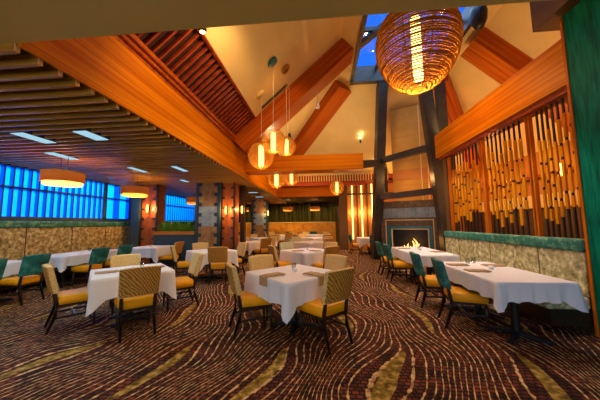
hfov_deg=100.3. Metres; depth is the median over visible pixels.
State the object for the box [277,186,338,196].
trim
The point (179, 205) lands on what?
window
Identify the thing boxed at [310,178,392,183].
trim
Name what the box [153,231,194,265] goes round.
planter
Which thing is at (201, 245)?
dining chair
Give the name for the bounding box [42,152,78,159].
ceiling light
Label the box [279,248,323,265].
tablecloth
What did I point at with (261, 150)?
globe pendant
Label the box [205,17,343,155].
ceiling
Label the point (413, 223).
fireplace
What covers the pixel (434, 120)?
steel frame
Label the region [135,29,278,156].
ceiling
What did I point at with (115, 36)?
trim
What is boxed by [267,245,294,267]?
dining chair
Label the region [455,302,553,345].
dining table
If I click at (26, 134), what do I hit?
ceiling light
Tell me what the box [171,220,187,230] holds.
potted plant
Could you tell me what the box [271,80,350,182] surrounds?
trim
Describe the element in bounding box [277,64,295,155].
globe pendant
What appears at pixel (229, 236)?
column
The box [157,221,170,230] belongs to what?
potted plant
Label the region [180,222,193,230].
potted plant
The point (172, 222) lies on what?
wall
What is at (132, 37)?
trim
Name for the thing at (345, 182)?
trim
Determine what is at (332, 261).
dining chair
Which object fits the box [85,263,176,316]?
tablecloth
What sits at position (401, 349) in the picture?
floor
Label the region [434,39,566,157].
wooden beam
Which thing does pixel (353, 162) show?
trim
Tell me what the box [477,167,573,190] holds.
trim
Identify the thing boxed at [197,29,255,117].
trim
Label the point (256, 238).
tablecloth
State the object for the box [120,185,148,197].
pendant lamp
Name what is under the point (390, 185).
wall
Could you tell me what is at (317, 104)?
spotlight
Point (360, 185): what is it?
wall light
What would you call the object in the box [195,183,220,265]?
column
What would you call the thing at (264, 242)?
dining chair
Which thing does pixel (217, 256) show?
dining chair
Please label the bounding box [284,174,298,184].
globe pendant
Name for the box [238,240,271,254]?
tablecloth
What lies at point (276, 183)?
globe pendant
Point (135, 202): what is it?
column
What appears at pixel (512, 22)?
wall
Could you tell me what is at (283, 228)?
wall
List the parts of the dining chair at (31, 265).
seat, seat frame, leg, backrest, panel, leg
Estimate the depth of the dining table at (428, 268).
5.92 m
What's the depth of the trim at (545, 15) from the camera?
3.61 m
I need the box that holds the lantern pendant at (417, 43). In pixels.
[375,8,463,94]
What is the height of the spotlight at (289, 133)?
1.714 m
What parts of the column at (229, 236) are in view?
edge post, edge post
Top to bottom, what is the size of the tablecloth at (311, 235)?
0.457 m
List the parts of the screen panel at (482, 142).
post, rod, rod, rod, rod, rod, rod, rod, rod, post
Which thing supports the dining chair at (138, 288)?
on the floor
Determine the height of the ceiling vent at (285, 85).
0.659 m
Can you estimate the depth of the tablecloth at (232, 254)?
6.65 m
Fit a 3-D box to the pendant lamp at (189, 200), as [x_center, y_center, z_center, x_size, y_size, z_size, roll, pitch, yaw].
[-4.465,-0.185,10.687,0.720,0.740,0.720,-1,-5,5]
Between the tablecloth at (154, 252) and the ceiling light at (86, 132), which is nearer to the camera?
the ceiling light at (86, 132)
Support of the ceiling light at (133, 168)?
attached to the ceiling at (42, 101)
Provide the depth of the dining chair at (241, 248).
7.22 m
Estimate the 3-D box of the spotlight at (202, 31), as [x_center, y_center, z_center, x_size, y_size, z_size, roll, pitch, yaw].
[-1.440,-2.502,3.703,0.120,0.055,0.117,-1,-5,5]
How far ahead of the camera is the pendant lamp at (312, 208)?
17.08 m
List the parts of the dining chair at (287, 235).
panel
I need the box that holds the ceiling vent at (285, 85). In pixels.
[262,84,287,108]
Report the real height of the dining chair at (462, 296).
0.917 m
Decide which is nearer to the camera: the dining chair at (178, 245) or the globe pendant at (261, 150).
the globe pendant at (261, 150)
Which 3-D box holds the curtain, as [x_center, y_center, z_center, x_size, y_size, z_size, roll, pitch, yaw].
[-1.467,0.951,19.116,8.800,1.600,0.150,-1,-5,5]
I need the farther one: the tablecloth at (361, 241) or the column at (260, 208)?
the column at (260, 208)
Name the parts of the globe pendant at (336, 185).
lamp shade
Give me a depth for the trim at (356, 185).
13.83 m
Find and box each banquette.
[0,221,129,290]
[431,231,593,326]
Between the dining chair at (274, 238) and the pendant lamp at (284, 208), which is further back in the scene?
the pendant lamp at (284, 208)
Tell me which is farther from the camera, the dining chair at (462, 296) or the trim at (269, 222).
the trim at (269, 222)
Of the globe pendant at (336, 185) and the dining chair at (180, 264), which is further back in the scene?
the globe pendant at (336, 185)
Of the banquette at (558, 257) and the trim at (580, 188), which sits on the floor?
the banquette at (558, 257)
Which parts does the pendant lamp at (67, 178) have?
lamp shade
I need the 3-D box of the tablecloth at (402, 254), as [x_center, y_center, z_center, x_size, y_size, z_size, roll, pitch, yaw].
[2.983,1.424,6.214,0.935,0.348,1.999,-1,-5,5]
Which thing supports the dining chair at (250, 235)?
on the floor
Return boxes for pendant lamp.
[39,157,85,187]
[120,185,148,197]
[186,191,195,204]
[283,207,292,210]
[310,206,319,210]
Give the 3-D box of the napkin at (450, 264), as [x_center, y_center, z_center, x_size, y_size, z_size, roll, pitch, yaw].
[2.555,1.044,4.066,0.300,0.018,0.160,-1,-5,5]
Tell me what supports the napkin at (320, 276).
on the tablecloth at (292, 290)
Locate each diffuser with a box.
[41,180,82,187]
[73,131,107,139]
[121,193,146,197]
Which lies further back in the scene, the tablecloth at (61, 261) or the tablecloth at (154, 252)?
the tablecloth at (154, 252)
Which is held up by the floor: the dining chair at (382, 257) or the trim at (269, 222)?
the dining chair at (382, 257)
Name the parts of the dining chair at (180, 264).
backrest, seat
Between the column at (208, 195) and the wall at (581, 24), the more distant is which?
the column at (208, 195)
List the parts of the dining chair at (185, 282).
leg, seat, seat frame, leg, backrest, leg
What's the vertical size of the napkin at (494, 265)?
0.018 m
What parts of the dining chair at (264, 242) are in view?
seat, panel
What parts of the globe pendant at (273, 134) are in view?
ceiling canopy, lamp shade, cord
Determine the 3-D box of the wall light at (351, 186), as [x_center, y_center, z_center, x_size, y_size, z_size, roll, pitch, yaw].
[2.928,0.625,13.972,0.100,3.090,0.060,-1,-5,5]
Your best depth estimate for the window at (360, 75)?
7.90 m
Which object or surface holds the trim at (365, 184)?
attached to the wall at (390, 185)
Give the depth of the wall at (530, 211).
9.29 m
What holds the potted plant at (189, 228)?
on the planter
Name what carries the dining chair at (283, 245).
on the floor
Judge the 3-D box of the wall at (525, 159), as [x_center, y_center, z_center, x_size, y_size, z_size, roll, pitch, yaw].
[8.350,-1.135,6.083,0.150,2.300,15.300,-1,-5,5]
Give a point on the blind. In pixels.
(120, 210)
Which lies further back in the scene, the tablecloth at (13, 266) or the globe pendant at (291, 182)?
the globe pendant at (291, 182)
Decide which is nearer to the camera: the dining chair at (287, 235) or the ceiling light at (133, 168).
the ceiling light at (133, 168)
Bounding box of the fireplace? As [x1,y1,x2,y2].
[381,199,440,255]
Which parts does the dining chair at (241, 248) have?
backrest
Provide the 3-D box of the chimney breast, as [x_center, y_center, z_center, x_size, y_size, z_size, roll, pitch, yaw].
[4.308,-1.766,9.839,1.220,3.650,0.715,-4,-6,30]
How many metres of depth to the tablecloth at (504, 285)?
2.88 m
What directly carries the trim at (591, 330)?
attached to the wall at (581, 24)
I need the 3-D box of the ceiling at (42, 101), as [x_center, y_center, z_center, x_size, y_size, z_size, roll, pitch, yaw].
[-4.151,-0.503,10.565,4.918,0.095,16.594,-1,-5,5]
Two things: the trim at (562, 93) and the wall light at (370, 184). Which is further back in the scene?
the wall light at (370, 184)
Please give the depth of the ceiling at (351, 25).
7.08 m
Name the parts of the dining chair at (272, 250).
panel, backrest, seat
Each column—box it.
[129,185,141,246]
[139,184,165,264]
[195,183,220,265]
[220,182,238,265]
[252,200,268,236]
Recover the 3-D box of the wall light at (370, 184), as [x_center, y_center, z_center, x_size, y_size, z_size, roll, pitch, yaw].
[3.999,0.256,13.912,0.100,2.390,0.060,-1,-5,5]
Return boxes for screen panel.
[447,141,486,232]
[480,117,536,235]
[525,95,583,238]
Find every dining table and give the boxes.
[43,269,80,287]
[108,310,150,327]
[199,271,222,280]
[273,308,316,335]
[404,267,431,288]
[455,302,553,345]
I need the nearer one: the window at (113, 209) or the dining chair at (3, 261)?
the dining chair at (3, 261)
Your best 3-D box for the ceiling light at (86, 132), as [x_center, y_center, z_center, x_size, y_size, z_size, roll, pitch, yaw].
[-3.434,-1.109,4.131,0.260,0.114,0.460,-1,-5,5]
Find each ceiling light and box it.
[8,131,58,143]
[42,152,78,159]
[70,128,109,139]
[127,167,148,171]
[171,166,188,171]
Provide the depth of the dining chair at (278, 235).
13.07 m
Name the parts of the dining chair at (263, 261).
backrest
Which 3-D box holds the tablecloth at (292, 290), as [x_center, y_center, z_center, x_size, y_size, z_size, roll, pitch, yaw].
[-0.084,1.272,3.622,1.092,0.457,1.098,4,-7,-40]
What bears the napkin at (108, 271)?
on the tablecloth at (101, 287)
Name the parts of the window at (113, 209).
frame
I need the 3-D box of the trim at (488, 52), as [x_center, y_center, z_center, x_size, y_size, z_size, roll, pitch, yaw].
[6.522,-3.134,6.905,3.515,3.221,0.650,-1,-5,5]
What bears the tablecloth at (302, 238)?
on the dining table
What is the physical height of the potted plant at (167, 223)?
0.470 m
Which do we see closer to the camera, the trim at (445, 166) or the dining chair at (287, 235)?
the trim at (445, 166)
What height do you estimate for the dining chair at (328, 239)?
0.917 m
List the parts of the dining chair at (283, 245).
backrest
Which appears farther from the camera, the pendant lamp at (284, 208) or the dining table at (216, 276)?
the pendant lamp at (284, 208)
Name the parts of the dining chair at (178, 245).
seat, panel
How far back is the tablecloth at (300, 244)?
9.16 m
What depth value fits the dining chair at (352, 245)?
11.57 m
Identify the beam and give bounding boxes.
[18,35,276,196]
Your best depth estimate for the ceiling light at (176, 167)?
6.57 m
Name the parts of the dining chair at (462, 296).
panel, leg, backrest, leg, seat frame, seat, leg, leg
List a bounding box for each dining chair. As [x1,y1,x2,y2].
[0,253,51,305]
[0,258,7,279]
[42,263,95,334]
[71,247,109,286]
[100,244,132,266]
[109,254,140,314]
[114,265,161,343]
[159,241,183,269]
[162,253,203,311]
[170,245,194,280]
[192,242,208,276]
[208,247,227,285]
[222,242,246,274]
[225,262,272,338]
[248,254,273,320]
[249,234,257,237]
[254,238,271,254]
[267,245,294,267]
[268,236,276,253]
[275,234,280,251]
[279,242,294,263]
[280,233,291,241]
[291,237,301,241]
[298,267,354,354]
[311,246,339,268]
[322,238,333,248]
[324,242,337,246]
[324,254,347,269]
[348,234,361,254]
[368,235,371,254]
[375,241,400,275]
[382,244,412,282]
[409,251,454,309]
[430,257,489,331]
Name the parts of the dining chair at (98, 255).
leg, seat, backrest, panel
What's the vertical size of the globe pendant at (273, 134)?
2.241 m
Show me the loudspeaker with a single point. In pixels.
(478, 15)
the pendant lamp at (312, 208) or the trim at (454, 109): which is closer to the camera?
the trim at (454, 109)
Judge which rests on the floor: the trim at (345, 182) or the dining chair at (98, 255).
the dining chair at (98, 255)
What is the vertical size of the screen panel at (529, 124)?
2.280 m
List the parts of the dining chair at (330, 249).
seat, backrest, panel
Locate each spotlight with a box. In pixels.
[199,28,206,34]
[288,117,290,139]
[316,90,319,108]
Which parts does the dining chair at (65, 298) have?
panel, leg, backrest, leg, seat, seat frame, leg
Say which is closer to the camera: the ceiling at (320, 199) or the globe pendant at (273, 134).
the globe pendant at (273, 134)
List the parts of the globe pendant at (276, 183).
lamp shade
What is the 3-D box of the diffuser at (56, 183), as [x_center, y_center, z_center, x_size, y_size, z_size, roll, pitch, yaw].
[-5.071,-0.339,5.361,0.660,0.070,0.660,-1,-5,5]
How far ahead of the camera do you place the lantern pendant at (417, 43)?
5.00 m
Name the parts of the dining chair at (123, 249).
seat, panel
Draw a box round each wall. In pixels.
[78,221,194,230]
[239,222,335,241]
[288,2,570,175]
[335,196,339,245]
[347,178,466,248]
[465,141,576,212]
[465,205,582,238]
[562,0,599,332]
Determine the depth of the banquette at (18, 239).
6.87 m
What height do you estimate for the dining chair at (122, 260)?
0.917 m
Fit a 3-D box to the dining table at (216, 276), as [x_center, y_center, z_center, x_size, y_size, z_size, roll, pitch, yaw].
[-2.401,1.742,6.781,0.980,0.742,0.980,4,-7,-40]
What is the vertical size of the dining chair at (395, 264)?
0.917 m
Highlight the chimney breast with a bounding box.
[390,104,429,200]
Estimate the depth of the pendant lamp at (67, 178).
5.14 m
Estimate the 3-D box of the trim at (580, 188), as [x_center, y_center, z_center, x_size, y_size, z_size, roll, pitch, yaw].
[3.859,-0.429,3.300,0.375,4.280,0.035,-1,-5,5]
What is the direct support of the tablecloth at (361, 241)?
on the dining table
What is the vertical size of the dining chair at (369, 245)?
0.917 m
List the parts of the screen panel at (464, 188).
post, rod, rod, rod, rod, rod, rod, rod, rod, rod, post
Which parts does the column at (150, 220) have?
edge post, edge post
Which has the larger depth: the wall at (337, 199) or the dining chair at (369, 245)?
the wall at (337, 199)
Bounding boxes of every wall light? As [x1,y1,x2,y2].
[351,186,353,238]
[360,185,363,236]
[370,184,372,216]
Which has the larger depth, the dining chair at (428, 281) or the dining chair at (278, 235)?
the dining chair at (278, 235)
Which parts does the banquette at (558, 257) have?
backrest, backrest, backrest, seat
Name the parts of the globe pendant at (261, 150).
ceiling canopy, lamp shade, cord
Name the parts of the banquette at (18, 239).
backrest, backrest, seat, backrest, backrest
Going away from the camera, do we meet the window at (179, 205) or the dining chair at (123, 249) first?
the dining chair at (123, 249)
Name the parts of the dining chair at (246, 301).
panel, leg, backrest, leg, seat, seat frame, leg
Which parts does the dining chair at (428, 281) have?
panel, leg, backrest, leg, seat frame, seat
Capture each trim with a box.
[0,218,129,221]
[113,35,243,152]
[117,35,244,151]
[125,34,235,138]
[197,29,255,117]
[234,38,353,155]
[240,185,245,262]
[245,153,362,174]
[269,222,320,222]
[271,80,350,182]
[272,179,364,186]
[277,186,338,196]
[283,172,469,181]
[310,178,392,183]
[339,186,348,249]
[356,185,358,248]
[365,184,368,236]
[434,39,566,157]
[439,86,567,159]
[443,157,458,230]
[445,74,481,178]
[445,242,594,334]
[461,27,569,131]
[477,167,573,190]
[482,190,577,211]
[530,0,580,31]
[559,17,599,337]
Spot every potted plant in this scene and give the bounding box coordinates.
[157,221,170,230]
[160,221,172,230]
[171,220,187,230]
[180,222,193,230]
[181,220,194,230]
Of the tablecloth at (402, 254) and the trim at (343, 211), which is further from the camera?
the trim at (343, 211)
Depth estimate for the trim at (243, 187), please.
9.65 m
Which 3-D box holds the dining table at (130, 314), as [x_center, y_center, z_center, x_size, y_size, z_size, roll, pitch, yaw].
[-2.649,1.478,3.924,0.980,0.742,0.980,4,-7,-40]
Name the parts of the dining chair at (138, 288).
leg, leg, seat, seat frame, backrest, panel, leg, leg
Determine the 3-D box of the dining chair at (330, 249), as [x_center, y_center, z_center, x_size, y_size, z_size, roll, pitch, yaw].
[0.610,1.561,6.068,0.486,0.917,0.624,4,-7,-39]
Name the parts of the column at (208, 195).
edge post, edge post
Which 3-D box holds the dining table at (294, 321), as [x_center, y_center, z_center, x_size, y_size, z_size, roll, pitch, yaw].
[-0.087,1.419,3.606,0.980,0.742,0.980,4,-7,-40]
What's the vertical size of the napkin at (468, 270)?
0.018 m
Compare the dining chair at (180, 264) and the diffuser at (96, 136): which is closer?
the diffuser at (96, 136)
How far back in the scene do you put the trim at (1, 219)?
7.13 m
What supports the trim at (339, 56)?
attached to the ceiling at (245, 51)
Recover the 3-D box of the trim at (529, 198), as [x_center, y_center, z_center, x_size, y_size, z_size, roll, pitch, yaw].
[8.281,-0.109,7.103,0.200,0.450,9.500,-1,-5,5]
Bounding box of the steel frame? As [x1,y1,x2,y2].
[363,53,448,258]
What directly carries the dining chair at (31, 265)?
on the floor
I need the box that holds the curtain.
[239,202,334,222]
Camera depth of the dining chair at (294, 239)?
10.22 m
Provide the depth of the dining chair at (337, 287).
2.96 m
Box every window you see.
[0,162,106,219]
[105,183,131,219]
[165,194,195,220]
[350,5,487,84]
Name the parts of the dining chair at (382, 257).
panel, backrest, leg, seat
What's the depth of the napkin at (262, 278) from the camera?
3.33 m
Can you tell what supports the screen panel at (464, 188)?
on the trim at (591, 330)
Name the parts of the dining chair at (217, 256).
leg, panel, seat, backrest, leg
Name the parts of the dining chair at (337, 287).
leg, seat, seat frame, leg, backrest, panel, leg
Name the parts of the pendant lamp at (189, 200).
lamp shade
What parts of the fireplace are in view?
gold frame, firebox frame, panel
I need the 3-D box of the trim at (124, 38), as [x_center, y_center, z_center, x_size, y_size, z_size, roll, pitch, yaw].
[-2.275,-1.893,5.252,0.450,0.060,6.120,-1,-5,5]
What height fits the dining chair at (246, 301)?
0.917 m
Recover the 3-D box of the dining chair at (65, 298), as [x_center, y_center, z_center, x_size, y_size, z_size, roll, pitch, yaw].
[-3.400,1.386,3.696,0.486,0.917,0.624,-6,-7,43]
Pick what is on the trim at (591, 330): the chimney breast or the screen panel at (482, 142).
the screen panel at (482, 142)
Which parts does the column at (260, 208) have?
edge post, edge post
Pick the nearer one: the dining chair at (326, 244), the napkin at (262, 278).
the napkin at (262, 278)
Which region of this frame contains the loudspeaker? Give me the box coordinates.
[469,5,487,29]
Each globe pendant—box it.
[247,90,274,168]
[261,56,284,153]
[267,151,285,187]
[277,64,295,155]
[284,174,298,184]
[330,130,343,194]
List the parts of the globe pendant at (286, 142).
ceiling canopy, lamp shade, cord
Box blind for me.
[112,185,128,218]
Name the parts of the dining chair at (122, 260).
leg, backrest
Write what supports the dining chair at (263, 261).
on the floor
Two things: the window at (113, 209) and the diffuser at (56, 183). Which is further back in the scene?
the window at (113, 209)
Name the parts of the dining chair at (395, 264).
panel, leg, backrest, leg, seat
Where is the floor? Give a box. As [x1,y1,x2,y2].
[0,245,599,399]
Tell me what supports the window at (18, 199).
in the wall
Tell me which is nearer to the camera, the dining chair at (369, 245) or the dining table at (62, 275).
the dining table at (62, 275)
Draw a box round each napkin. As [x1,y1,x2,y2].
[94,270,118,273]
[259,272,285,286]
[303,271,324,285]
[445,263,469,265]
[463,269,491,271]
[481,264,507,266]
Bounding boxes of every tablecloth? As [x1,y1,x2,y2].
[3,260,21,276]
[49,249,117,272]
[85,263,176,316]
[131,245,170,262]
[185,249,238,270]
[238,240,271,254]
[244,264,348,323]
[249,237,276,245]
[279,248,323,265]
[293,241,322,248]
[301,237,322,240]
[306,234,322,236]
[356,237,369,247]
[391,247,460,266]
[435,262,588,312]
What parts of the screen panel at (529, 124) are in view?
post, rod, rod, rod, rod, rod, rod, rod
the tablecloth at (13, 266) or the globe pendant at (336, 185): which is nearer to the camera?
the tablecloth at (13, 266)
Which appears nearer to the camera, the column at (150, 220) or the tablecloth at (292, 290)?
the tablecloth at (292, 290)
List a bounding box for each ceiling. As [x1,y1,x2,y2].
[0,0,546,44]
[0,43,286,203]
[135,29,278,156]
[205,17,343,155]
[279,192,393,202]
[337,4,502,81]

